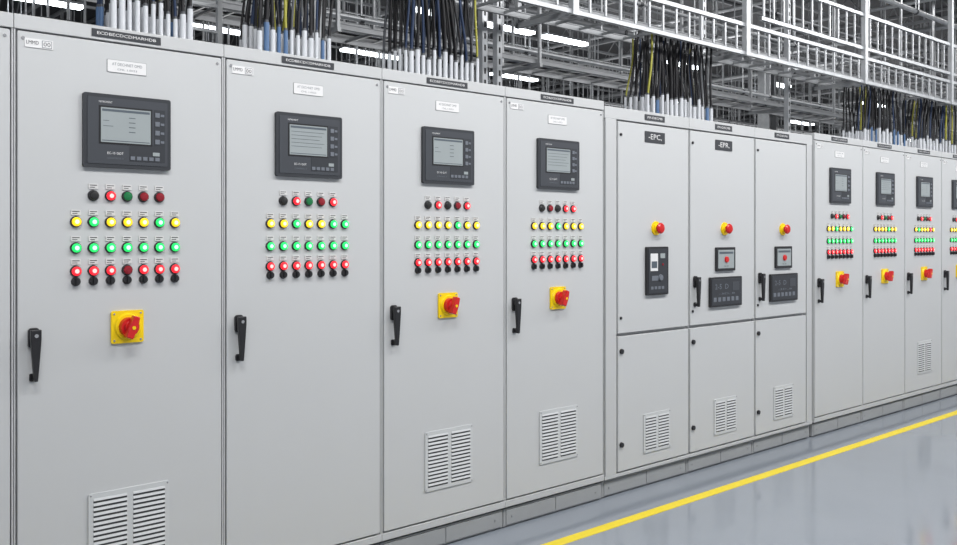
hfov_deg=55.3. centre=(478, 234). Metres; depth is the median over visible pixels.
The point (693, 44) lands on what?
cable
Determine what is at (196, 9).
cable tray
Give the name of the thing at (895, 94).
cable
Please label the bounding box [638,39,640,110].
cable
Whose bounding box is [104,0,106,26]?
cable
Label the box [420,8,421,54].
cable
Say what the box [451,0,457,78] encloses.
cable
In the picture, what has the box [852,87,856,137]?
cable
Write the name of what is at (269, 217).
lamp
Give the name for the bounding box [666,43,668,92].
cable
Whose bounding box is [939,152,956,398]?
tall cabinet
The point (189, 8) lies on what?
cable
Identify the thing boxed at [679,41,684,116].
cable
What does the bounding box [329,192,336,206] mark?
lamp
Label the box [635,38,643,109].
cable
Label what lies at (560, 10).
cable tray
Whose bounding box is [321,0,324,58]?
cable
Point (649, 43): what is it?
cable
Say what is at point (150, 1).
cable
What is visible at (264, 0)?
cable
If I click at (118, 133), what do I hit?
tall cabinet
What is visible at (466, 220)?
lamp
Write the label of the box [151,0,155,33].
cable
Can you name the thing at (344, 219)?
lamp
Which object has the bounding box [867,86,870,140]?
cable
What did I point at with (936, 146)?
cable
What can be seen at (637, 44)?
cable
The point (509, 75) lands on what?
ceiling light
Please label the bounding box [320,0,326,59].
cable
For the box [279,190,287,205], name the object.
lamp
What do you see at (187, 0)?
cable
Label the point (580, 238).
lamp
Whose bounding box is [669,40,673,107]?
cable
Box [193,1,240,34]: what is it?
ceiling light
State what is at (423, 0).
cable
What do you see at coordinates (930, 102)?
cable
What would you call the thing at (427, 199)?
lamp
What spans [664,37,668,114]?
cable
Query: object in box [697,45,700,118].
cable
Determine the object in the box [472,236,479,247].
lamp
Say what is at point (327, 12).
pipe
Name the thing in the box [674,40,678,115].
cable
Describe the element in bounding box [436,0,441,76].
cable
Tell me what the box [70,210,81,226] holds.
lamp
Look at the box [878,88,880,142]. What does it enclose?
cable
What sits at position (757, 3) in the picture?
pipe
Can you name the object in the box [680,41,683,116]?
cable
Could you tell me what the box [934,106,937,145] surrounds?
cable
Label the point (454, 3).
cable
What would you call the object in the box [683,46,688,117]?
cable
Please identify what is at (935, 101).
cable
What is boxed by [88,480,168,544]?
ventilation grille
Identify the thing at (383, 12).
roof truss
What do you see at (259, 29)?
cable
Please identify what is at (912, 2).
pipe
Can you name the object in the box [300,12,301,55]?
cable
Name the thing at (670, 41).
cable
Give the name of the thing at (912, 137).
cable
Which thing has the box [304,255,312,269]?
lamp
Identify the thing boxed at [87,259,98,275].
lamp
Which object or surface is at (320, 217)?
lamp
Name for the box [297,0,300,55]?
cable
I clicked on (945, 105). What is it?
cable
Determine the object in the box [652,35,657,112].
cable
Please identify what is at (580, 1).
cable tray
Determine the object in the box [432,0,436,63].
cable
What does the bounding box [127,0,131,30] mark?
cable
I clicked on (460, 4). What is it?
cable
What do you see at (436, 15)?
cable
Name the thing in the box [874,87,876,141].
cable
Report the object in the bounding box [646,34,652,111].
cable
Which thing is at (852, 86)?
cable
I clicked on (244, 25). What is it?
cable
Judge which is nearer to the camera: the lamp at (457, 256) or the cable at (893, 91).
the lamp at (457, 256)
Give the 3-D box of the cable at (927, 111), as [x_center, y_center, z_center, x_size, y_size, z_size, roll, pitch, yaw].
[4.462,-1.050,9.100,0.068,0.526,0.024,0,0,-38]
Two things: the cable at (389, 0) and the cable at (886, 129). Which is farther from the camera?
the cable at (886, 129)
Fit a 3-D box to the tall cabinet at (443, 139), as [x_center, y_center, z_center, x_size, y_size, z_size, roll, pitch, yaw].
[-0.331,0.386,4.765,0.798,2.345,0.674,0,0,-42]
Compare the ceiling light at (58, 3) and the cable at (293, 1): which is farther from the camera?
the ceiling light at (58, 3)
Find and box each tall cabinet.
[0,11,12,544]
[13,13,223,544]
[223,45,381,544]
[378,68,504,544]
[502,87,603,526]
[600,106,688,497]
[685,118,754,472]
[751,127,811,453]
[805,133,862,436]
[859,140,904,421]
[902,146,940,409]
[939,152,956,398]
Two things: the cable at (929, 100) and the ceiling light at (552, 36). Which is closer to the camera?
the cable at (929, 100)
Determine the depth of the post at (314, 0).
4.69 m
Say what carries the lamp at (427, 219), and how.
attached to the tall cabinet at (443, 139)
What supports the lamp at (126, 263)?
on the tall cabinet at (118, 133)
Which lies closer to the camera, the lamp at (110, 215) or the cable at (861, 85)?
the lamp at (110, 215)
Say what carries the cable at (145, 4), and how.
attached to the tall cabinet at (118, 133)
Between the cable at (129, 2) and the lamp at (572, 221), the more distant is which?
the lamp at (572, 221)
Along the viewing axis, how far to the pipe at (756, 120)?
26.07 m
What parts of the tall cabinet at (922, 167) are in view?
door handle, isolator plate, touchscreen panel, isolator knob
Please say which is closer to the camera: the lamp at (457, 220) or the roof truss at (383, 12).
the lamp at (457, 220)
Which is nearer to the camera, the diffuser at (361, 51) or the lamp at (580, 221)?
the lamp at (580, 221)
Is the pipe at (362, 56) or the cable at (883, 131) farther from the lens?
the pipe at (362, 56)
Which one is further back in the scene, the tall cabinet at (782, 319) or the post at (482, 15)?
the tall cabinet at (782, 319)
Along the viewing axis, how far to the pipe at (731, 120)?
15.30 m
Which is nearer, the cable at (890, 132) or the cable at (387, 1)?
the cable at (387, 1)
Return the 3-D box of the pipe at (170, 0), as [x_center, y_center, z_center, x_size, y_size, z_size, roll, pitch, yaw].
[6.022,-2.862,13.965,22.929,2.361,0.073,0,0,-42]
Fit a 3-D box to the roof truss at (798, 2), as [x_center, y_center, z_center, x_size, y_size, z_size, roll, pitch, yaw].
[-1.059,-3.652,19.188,0.060,0.764,20.600,0,0,-42]
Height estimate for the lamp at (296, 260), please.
0.065 m
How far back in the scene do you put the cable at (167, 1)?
3.77 m
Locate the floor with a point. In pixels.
(901, 488)
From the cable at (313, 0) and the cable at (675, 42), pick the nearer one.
the cable at (313, 0)
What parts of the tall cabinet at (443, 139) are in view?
door handle, selector knob, selector knob, selector knob, touchscreen panel, selector knob, isolator plate, isolator knob, selector knob, selector knob, selector knob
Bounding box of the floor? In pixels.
[444,394,956,544]
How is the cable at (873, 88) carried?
on the tall cabinet at (883, 394)
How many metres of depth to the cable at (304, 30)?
4.20 m
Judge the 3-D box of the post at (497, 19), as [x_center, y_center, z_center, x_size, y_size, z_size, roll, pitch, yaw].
[0.117,-2.414,5.571,0.100,3.255,0.070,0,0,-42]
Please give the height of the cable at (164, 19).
0.933 m
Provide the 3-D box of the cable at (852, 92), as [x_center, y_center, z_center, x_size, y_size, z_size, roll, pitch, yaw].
[3.382,-1.053,8.235,0.048,0.533,0.022,0,0,-22]
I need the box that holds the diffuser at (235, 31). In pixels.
[193,23,239,34]
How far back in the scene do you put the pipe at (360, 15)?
10.33 m
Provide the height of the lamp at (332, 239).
0.065 m
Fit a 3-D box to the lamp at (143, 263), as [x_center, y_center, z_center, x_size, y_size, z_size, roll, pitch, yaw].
[-1.296,0.122,3.538,0.042,0.065,0.018,0,0,-42]
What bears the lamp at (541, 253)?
on the tall cabinet at (554, 142)
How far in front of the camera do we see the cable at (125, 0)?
3.72 m
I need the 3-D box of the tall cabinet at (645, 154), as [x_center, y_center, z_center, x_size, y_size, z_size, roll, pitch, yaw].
[0.867,0.398,5.864,0.838,2.320,0.673,0,0,-42]
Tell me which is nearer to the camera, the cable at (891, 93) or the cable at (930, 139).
the cable at (891, 93)
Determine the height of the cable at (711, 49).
0.574 m
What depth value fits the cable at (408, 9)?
4.59 m
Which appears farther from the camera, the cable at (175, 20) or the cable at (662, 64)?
the cable at (662, 64)
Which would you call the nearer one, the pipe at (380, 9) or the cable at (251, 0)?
the cable at (251, 0)
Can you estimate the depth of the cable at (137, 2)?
3.69 m
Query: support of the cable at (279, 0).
attached to the tall cabinet at (302, 134)
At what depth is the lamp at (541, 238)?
5.01 m
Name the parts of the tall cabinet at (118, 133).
door handle, selector knob, selector knob, selector knob, touchscreen panel, selector knob, isolator plate, isolator knob, selector knob, selector knob, selector knob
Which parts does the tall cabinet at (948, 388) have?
door handle, touchscreen panel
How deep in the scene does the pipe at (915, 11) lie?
11.40 m
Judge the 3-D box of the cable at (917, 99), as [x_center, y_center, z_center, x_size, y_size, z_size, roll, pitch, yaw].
[4.205,-1.050,8.770,0.068,0.527,0.020,0,0,-32]
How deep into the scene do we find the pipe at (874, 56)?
18.86 m
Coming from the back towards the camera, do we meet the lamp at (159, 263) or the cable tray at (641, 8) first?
the cable tray at (641, 8)
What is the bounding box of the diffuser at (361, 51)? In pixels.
[340,48,397,59]
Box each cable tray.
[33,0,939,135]
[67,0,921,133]
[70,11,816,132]
[80,0,956,146]
[148,0,956,142]
[185,0,222,43]
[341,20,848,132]
[469,0,956,114]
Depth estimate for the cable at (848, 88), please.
8.18 m
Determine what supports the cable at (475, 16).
on the tall cabinet at (443, 139)
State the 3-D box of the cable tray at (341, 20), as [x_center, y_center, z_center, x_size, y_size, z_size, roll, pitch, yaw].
[5.444,-2.977,24.667,39.000,2.130,0.600,0,0,-42]
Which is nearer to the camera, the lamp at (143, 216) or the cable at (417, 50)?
the lamp at (143, 216)
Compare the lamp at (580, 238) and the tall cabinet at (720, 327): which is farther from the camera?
the tall cabinet at (720, 327)
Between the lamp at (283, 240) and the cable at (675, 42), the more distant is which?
the cable at (675, 42)
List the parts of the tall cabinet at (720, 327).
door handle, door, door, tag plate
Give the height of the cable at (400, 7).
0.938 m
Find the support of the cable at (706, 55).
on the tall cabinet at (720, 327)
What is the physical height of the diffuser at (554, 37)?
0.042 m
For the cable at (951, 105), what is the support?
on the tall cabinet at (948, 388)
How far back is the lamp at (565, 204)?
5.13 m
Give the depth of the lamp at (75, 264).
3.37 m
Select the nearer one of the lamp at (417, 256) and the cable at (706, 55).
the lamp at (417, 256)
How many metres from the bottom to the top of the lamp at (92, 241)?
0.065 m
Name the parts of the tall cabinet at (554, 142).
door handle, selector knob, selector knob, touchscreen panel, selector knob, isolator plate, isolator knob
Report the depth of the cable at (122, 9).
3.64 m
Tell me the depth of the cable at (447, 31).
4.87 m
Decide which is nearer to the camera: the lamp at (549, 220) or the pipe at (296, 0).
the lamp at (549, 220)
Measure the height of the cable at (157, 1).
0.953 m
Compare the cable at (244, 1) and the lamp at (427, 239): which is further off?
the lamp at (427, 239)
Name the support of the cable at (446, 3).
attached to the tall cabinet at (443, 139)
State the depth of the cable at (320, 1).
4.33 m
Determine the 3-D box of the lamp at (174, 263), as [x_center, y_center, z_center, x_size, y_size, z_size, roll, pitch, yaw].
[-1.202,0.122,3.622,0.042,0.065,0.018,0,0,-42]
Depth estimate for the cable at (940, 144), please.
8.98 m
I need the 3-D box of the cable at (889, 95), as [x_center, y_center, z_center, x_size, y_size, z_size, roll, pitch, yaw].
[3.847,-1.052,8.554,0.024,0.530,0.034,0,0,19]
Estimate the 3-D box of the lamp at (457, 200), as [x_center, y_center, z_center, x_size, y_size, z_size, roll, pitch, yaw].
[-0.103,-0.160,4.604,0.042,0.065,0.018,0,0,-42]
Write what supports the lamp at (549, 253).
on the tall cabinet at (554, 142)
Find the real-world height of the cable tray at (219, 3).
3.255 m
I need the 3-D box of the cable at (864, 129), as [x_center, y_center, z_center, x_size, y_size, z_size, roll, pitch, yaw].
[3.362,-1.048,7.924,0.060,0.521,0.024,0,0,-42]
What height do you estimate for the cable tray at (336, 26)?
2.630 m
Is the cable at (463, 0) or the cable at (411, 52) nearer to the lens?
the cable at (411, 52)
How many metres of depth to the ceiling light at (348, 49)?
15.09 m
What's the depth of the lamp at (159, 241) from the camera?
3.58 m
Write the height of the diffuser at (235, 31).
0.042 m
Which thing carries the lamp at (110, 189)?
attached to the tall cabinet at (118, 133)
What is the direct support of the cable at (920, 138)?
on the tall cabinet at (922, 167)
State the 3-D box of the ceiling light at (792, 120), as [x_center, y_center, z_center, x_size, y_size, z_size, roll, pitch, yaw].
[8.741,-3.527,24.731,1.200,1.030,0.160,0,0,-42]
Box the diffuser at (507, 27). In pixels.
[488,22,534,35]
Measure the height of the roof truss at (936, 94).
0.764 m
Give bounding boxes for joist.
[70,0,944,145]
[340,0,948,123]
[568,0,956,95]
[780,0,956,58]
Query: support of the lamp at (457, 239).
on the tall cabinet at (443, 139)
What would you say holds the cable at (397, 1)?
attached to the tall cabinet at (443, 139)
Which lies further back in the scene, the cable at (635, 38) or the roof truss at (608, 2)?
the roof truss at (608, 2)
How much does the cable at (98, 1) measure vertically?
0.936 m
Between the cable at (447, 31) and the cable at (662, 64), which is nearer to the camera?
the cable at (447, 31)
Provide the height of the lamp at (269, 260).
0.065 m
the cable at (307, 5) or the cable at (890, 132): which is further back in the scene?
the cable at (890, 132)
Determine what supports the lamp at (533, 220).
attached to the tall cabinet at (554, 142)
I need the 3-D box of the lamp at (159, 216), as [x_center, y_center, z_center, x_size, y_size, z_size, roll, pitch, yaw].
[-1.249,-0.061,3.580,0.042,0.065,0.018,0,0,-42]
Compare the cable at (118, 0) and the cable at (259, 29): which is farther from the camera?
the cable at (259, 29)
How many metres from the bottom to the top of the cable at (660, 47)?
0.574 m
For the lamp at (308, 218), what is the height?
0.065 m
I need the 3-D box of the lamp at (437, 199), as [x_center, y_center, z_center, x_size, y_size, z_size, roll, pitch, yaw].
[-0.197,-0.160,4.520,0.042,0.065,0.018,0,0,-42]
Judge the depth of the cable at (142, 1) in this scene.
3.77 m
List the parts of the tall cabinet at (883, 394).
door handle, isolator plate, touchscreen panel, isolator knob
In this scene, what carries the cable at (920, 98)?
on the tall cabinet at (948, 388)
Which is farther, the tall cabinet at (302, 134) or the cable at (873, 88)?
the cable at (873, 88)
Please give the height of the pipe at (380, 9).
2.514 m
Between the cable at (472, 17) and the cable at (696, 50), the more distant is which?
the cable at (696, 50)
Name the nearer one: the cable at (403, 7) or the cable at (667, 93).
the cable at (403, 7)
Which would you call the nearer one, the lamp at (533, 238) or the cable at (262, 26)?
the cable at (262, 26)
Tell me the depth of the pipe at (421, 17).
17.64 m
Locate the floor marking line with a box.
[542,410,956,544]
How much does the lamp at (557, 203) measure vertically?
0.065 m
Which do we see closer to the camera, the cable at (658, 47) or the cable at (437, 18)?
the cable at (437, 18)
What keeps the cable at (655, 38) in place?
on the tall cabinet at (645, 154)
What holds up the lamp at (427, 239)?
on the tall cabinet at (443, 139)
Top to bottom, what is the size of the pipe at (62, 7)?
1.612 m
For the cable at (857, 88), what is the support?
on the tall cabinet at (883, 394)
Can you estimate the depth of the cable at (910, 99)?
8.80 m
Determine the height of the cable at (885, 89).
0.541 m
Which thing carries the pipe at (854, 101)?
attached to the joist at (800, 5)
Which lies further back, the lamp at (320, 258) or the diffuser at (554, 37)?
the diffuser at (554, 37)
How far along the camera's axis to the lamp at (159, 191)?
3.58 m
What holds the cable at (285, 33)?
attached to the tall cabinet at (302, 134)
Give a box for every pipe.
[12,0,544,91]
[20,1,732,123]
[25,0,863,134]
[26,0,723,122]
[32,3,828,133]
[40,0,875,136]
[49,0,82,17]
[60,7,791,128]
[62,7,815,131]
[103,4,553,92]
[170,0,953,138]
[212,9,822,132]
[239,5,821,132]
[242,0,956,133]
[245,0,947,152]
[258,0,956,132]
[291,0,917,122]
[296,0,926,128]
[343,0,587,61]
[376,0,896,135]
[421,17,885,131]
[436,0,780,72]
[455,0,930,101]
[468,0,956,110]
[488,0,935,82]
[542,22,956,92]
[548,5,879,109]
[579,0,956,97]
[585,42,956,98]
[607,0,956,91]
[609,55,717,121]
[611,60,956,107]
[619,0,924,106]
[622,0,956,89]
[642,0,956,86]
[713,81,923,107]
[713,89,956,117]
[729,98,956,123]
[733,0,956,68]
[757,111,939,127]
[880,0,956,28]
[896,0,945,20]
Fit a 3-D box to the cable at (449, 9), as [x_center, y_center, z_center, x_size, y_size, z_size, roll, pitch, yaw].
[-0.160,-1.261,4.962,0.029,0.947,0.051,0,0,29]
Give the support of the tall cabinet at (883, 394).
on the floor
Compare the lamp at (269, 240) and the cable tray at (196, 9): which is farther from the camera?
the cable tray at (196, 9)
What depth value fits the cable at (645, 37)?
5.97 m
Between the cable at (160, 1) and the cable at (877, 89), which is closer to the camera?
the cable at (160, 1)
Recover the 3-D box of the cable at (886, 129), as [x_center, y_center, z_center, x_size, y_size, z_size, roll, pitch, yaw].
[3.675,-1.048,8.215,0.026,0.523,0.056,0,0,23]
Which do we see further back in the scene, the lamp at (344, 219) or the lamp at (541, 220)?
the lamp at (541, 220)
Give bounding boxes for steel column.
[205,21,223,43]
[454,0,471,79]
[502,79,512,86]
[758,15,776,129]
[950,73,956,153]
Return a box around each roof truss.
[0,0,42,14]
[86,0,241,23]
[193,0,427,44]
[326,0,618,64]
[351,0,814,75]
[436,0,956,88]
[513,6,956,99]
[582,40,956,106]
[628,66,956,122]
[724,94,948,132]
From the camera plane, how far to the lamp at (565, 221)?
5.13 m
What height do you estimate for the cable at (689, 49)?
0.548 m
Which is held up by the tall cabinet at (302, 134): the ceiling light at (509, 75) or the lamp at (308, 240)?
the lamp at (308, 240)
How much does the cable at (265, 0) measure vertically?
0.956 m
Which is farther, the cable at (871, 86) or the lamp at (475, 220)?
the cable at (871, 86)
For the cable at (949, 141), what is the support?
on the tall cabinet at (948, 388)
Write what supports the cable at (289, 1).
attached to the tall cabinet at (302, 134)
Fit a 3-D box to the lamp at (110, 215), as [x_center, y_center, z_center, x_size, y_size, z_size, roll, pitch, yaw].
[-1.390,-0.061,3.454,0.042,0.065,0.018,0,0,-42]
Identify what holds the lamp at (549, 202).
attached to the tall cabinet at (554, 142)
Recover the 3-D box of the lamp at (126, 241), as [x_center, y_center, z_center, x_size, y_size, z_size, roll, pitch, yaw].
[-1.343,0.036,3.496,0.042,0.065,0.018,0,0,-42]
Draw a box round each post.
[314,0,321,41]
[478,0,487,83]
[493,1,501,85]
[699,0,705,105]
[784,0,790,131]
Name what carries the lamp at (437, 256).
on the tall cabinet at (443, 139)
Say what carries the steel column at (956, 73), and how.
on the floor
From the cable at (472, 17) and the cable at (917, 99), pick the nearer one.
the cable at (472, 17)
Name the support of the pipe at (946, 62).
attached to the joist at (800, 5)
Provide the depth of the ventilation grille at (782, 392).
6.70 m
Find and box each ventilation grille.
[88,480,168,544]
[425,424,472,491]
[539,405,577,464]
[643,409,670,452]
[714,395,736,434]
[773,383,792,419]
[917,340,931,373]
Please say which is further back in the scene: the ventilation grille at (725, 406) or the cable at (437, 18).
the ventilation grille at (725, 406)
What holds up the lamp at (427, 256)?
on the tall cabinet at (443, 139)
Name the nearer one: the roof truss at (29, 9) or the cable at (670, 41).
the cable at (670, 41)
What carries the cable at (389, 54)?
on the tall cabinet at (443, 139)
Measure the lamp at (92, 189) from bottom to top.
0.065 m
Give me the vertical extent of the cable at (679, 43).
0.548 m
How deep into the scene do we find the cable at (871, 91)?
8.13 m
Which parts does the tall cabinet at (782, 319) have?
door handle, door, door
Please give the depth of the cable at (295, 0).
4.25 m
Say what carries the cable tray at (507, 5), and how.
hanging from the ceiling
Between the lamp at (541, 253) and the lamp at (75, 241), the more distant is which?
the lamp at (541, 253)
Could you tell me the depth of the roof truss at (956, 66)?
24.18 m
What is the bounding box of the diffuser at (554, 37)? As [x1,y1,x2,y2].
[542,34,587,46]
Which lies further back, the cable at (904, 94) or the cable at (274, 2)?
the cable at (904, 94)
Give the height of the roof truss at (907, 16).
0.764 m
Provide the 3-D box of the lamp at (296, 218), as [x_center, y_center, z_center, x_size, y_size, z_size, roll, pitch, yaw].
[-0.793,-0.061,3.987,0.042,0.065,0.018,0,0,-42]
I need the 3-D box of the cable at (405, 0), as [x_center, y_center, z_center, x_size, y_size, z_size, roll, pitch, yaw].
[-0.369,-1.256,4.779,0.037,0.938,0.026,0,0,-42]
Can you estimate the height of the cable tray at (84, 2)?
2.230 m
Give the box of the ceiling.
[0,0,956,150]
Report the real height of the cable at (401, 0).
0.960 m
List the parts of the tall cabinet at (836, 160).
door handle, touchscreen panel, isolator plate, isolator knob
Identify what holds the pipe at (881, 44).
hanging from the ceiling
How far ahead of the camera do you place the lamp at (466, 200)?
4.64 m
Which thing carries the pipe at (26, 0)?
hanging from the ceiling
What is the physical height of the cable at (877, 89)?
0.527 m
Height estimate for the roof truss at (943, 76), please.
0.764 m
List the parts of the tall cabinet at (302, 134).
door handle, selector knob, selector knob, selector knob, touchscreen panel, selector knob, selector knob, selector knob, selector knob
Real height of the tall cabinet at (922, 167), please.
2.345 m
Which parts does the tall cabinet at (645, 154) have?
door, door, tag plate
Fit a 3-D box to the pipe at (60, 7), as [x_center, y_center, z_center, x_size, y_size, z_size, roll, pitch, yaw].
[1.815,-3.256,22.643,27.974,1.573,0.052,0,0,-42]
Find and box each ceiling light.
[19,0,82,9]
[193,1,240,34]
[339,2,397,59]
[488,12,536,35]
[489,71,538,81]
[542,4,587,46]
[791,119,814,125]
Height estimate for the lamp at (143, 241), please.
0.065 m
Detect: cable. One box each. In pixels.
[96,0,99,25]
[99,0,103,25]
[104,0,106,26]
[106,0,109,26]
[110,0,116,27]
[117,0,118,28]
[119,0,125,29]
[125,0,126,29]
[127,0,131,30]
[132,0,134,30]
[135,0,139,31]
[140,0,143,31]
[143,0,147,32]
[148,0,151,32]
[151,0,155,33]
[156,0,158,34]
[159,0,162,34]
[163,0,165,35]
[166,0,169,35]
[170,0,173,36]
[173,0,177,37]
[177,0,180,37]
[180,0,185,38]
[186,0,187,38]
[187,0,192,39]
[239,0,245,46]
[242,0,250,47]
[247,0,251,25]
[248,0,254,48]
[253,0,257,48]
[257,0,261,49]
[261,0,263,49]
[263,0,265,25]
[264,0,269,50]
[265,0,269,50]
[270,0,275,51]
[274,2,276,51]
[276,0,279,29]
[276,0,280,52]
[280,0,282,52]
[282,0,287,31]
[283,0,287,53]
[287,0,290,53]
[289,5,290,53]
[290,0,294,54]
[293,0,295,54]
[295,4,296,54]
[296,0,301,55]
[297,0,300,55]
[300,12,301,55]
[302,0,307,56]
[306,5,307,39]
[308,0,313,57]
[313,0,314,57]
[315,0,318,57]
[318,0,321,58]
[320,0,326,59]
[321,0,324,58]
[327,0,333,59]
[382,0,388,68]
[387,0,392,68]
[388,0,391,52]
[393,0,395,49]
[393,0,398,69]
[398,0,401,70]
[401,0,402,70]
[402,0,405,47]
[404,0,409,71]
[405,0,407,71]
[406,0,413,50]
[409,0,414,72]
[410,0,415,48]
[415,0,419,73]
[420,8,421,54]
[421,0,424,73]
[423,0,426,40]
[424,0,430,74]
[425,0,429,42]
[429,0,430,25]
[430,0,434,45]
[431,1,432,75]
[432,0,435,75]
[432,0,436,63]
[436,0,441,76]
[436,15,437,63]
[437,18,440,75]
[440,0,443,49]
[441,0,447,77]
[444,0,449,77]
[445,0,452,78]
[448,0,457,78]
[448,9,451,77]
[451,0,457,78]
[453,0,462,79]
[456,13,458,48]
[459,0,461,79]
[459,0,463,67]
[459,0,468,80]
[464,0,466,79]
[466,0,473,81]
[469,0,473,80]
[474,0,478,81]
[624,39,633,108]
[629,34,638,108]
[632,40,634,87]
[633,38,636,109]
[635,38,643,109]
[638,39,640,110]
[640,35,646,110]
[644,51,648,110]
[645,35,649,110]
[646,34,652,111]
[648,43,649,79]
[649,39,650,111]
[650,35,653,111]
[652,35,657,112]
[654,38,656,101]
[655,36,661,112]
[658,47,660,113]
[661,36,663,113]
[663,40,666,113]
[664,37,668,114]
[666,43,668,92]
[669,38,672,114]
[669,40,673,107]
[673,42,675,115]
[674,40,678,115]
[678,43,679,115]
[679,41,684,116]
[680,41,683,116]
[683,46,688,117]
[684,42,687,116]
[687,43,691,117]
[689,49,692,105]
[690,43,695,118]
[693,44,696,118]
[695,45,699,118]
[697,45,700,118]
[699,46,703,119]
[701,51,705,119]
[705,47,708,120]
[709,48,712,120]
[842,87,844,136]
[845,87,847,137]
[848,86,853,137]
[848,88,851,137]
[851,92,854,138]
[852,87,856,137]
[855,88,858,138]
[857,85,861,138]
[859,87,861,139]
[861,86,865,139]
[863,85,867,139]
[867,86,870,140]
[867,90,869,124]
[869,91,871,140]
[871,86,872,140]
[873,88,874,141]
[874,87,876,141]
[877,89,878,141]
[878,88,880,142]
[880,90,881,142]
[882,89,884,142]
[885,89,888,143]
[885,90,887,143]
[888,95,889,131]
[889,91,891,143]
[891,93,896,144]
[892,91,894,144]
[895,92,898,144]
[895,94,899,144]
[899,93,902,145]
[902,100,903,134]
[903,94,905,145]
[905,99,910,145]
[905,100,907,146]
[908,99,913,146]
[911,101,914,146]
[914,99,918,147]
[917,98,921,147]
[919,99,924,148]
[922,99,927,148]
[925,111,927,140]
[926,100,929,149]
[927,101,928,149]
[929,100,932,149]
[930,102,932,138]
[933,101,935,150]
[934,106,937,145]
[935,102,939,150]
[939,106,943,151]
[942,105,944,151]
[945,105,946,151]
[948,105,950,152]
[951,105,952,152]
[954,106,955,153]
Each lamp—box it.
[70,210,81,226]
[70,236,81,253]
[70,259,81,276]
[87,184,98,200]
[87,210,98,226]
[87,236,98,252]
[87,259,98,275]
[105,184,115,200]
[105,210,115,227]
[105,236,115,252]
[105,259,115,275]
[121,185,132,201]
[121,211,132,227]
[121,236,132,252]
[121,258,132,274]
[138,185,148,201]
[138,211,148,227]
[138,236,148,252]
[138,258,148,274]
[154,186,164,202]
[154,211,164,227]
[154,236,164,252]
[154,258,164,273]
[169,212,179,227]
[169,236,179,251]
[169,258,179,273]
[265,213,274,227]
[265,236,274,250]
[265,256,274,270]
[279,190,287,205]
[279,213,287,228]
[279,236,287,250]
[279,256,287,270]
[292,191,300,205]
[292,214,300,228]
[292,236,300,250]
[292,256,300,269]
[304,191,312,205]
[304,214,312,228]
[304,236,312,250]
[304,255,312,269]
[316,192,324,206]
[316,236,324,249]
[317,214,324,228]
[317,255,324,269]
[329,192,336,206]
[329,214,336,228]
[329,236,336,249]
[329,255,336,268]
[340,215,348,228]
[340,236,348,249]
[340,255,348,268]
[414,216,421,228]
[414,236,421,248]
[414,253,421,266]
[424,196,431,208]
[424,216,431,228]
[424,236,431,248]
[424,253,431,266]
[434,196,441,208]
[434,216,441,228]
[434,236,441,248]
[434,253,441,265]
[444,197,451,209]
[444,216,451,228]
[444,236,451,248]
[444,253,451,265]
[454,197,460,209]
[454,217,460,228]
[454,236,460,248]
[454,253,460,265]
[463,197,469,209]
[463,217,470,228]
[463,236,470,248]
[463,253,469,264]
[472,217,479,229]
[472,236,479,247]
[473,252,479,264]
[531,218,536,229]
[531,236,536,247]
[531,251,536,262]
[539,200,544,211]
[539,218,544,229]
[539,236,544,247]
[539,251,544,262]
[547,200,552,211]
[547,218,552,229]
[547,236,552,246]
[547,251,552,262]
[555,201,560,211]
[555,218,560,229]
[555,236,560,246]
[555,251,560,262]
[562,201,568,211]
[562,218,568,229]
[562,236,568,246]
[562,251,568,261]
[570,201,575,212]
[570,219,575,229]
[570,236,575,246]
[570,251,575,261]
[578,219,583,229]
[578,236,583,246]
[578,251,583,261]
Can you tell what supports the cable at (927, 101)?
on the tall cabinet at (948, 388)
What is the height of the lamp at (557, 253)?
0.065 m
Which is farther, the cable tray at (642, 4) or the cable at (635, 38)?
the cable tray at (642, 4)
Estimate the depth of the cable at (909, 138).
8.85 m
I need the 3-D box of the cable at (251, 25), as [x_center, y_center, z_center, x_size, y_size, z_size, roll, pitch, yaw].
[-1.028,-1.262,4.187,0.058,0.950,0.028,0,0,-24]
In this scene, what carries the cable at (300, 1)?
attached to the tall cabinet at (302, 134)
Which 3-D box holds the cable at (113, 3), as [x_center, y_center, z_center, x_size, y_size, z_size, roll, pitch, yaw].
[-1.441,-1.255,3.645,0.028,0.936,0.062,0,0,34]
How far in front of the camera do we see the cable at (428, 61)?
4.68 m
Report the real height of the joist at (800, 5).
0.656 m
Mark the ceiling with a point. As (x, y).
(90, 13)
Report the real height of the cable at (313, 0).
0.946 m
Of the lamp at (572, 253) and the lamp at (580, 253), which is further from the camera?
the lamp at (580, 253)
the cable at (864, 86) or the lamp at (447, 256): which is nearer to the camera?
the lamp at (447, 256)
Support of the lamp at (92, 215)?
attached to the tall cabinet at (118, 133)
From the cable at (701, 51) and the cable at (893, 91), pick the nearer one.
the cable at (701, 51)
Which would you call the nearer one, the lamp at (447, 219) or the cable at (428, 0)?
the lamp at (447, 219)
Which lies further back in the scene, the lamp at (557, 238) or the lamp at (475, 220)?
the lamp at (557, 238)
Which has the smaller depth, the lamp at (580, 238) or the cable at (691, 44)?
the lamp at (580, 238)

